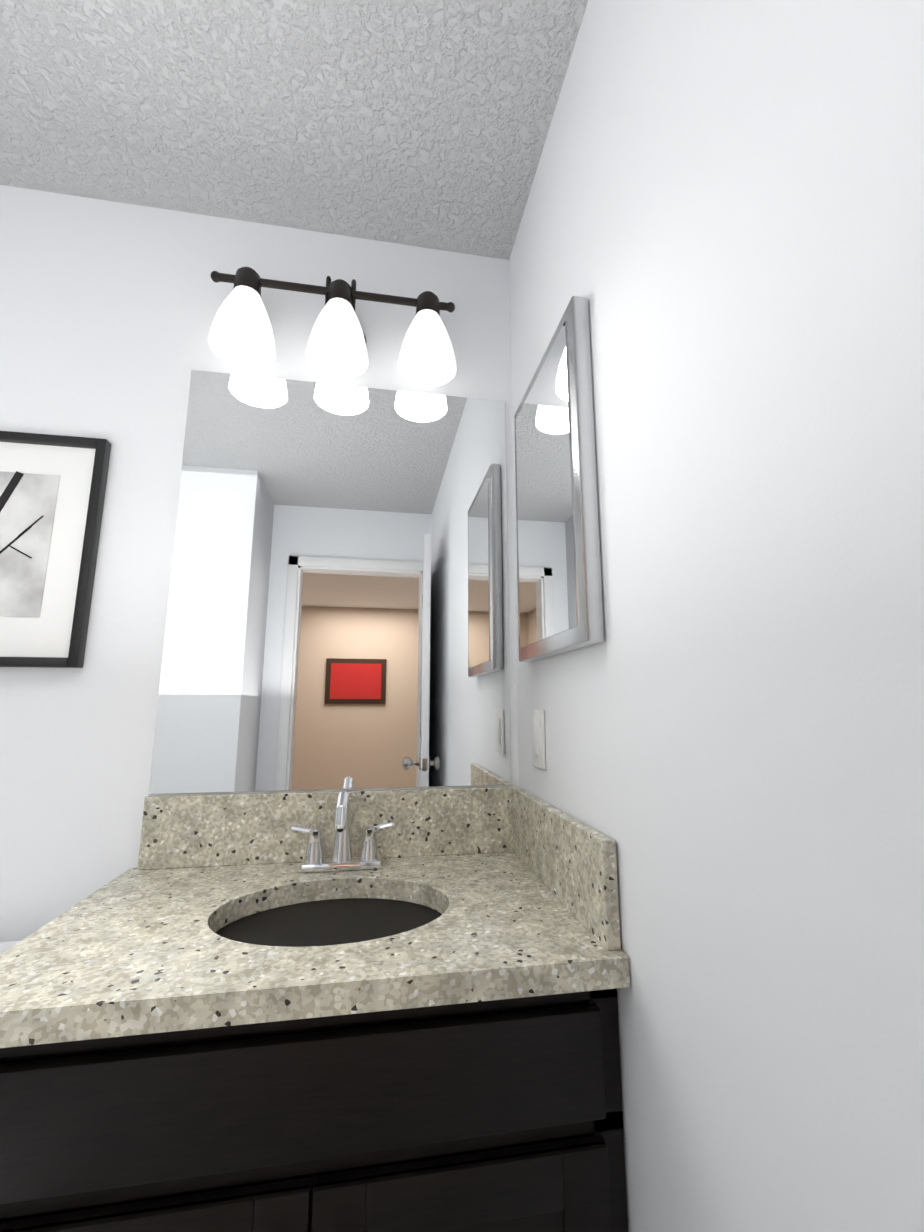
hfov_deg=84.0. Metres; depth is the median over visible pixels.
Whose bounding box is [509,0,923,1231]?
wall
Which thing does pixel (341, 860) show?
faucet
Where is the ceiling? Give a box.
[0,0,587,259]
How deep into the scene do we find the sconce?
1.22 m
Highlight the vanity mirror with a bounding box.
[149,370,510,793]
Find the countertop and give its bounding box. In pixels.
[0,786,629,1058]
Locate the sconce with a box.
[208,267,455,386]
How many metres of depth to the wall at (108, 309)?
1.21 m
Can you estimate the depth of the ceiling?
1.08 m
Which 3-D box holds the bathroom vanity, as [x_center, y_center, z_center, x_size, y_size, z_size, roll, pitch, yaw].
[-0.227,0.831,0.791,0.817,1.027,0.534,2,-10,-10]
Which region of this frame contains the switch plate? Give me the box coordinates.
[531,710,545,768]
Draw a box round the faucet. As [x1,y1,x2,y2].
[288,791,395,872]
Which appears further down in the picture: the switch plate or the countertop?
the countertop
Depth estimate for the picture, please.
1.11 m
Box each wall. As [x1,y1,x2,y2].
[0,185,518,941]
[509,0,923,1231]
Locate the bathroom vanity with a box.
[0,786,629,1231]
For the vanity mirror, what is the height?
0.980 m
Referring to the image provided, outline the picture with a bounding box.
[0,431,110,667]

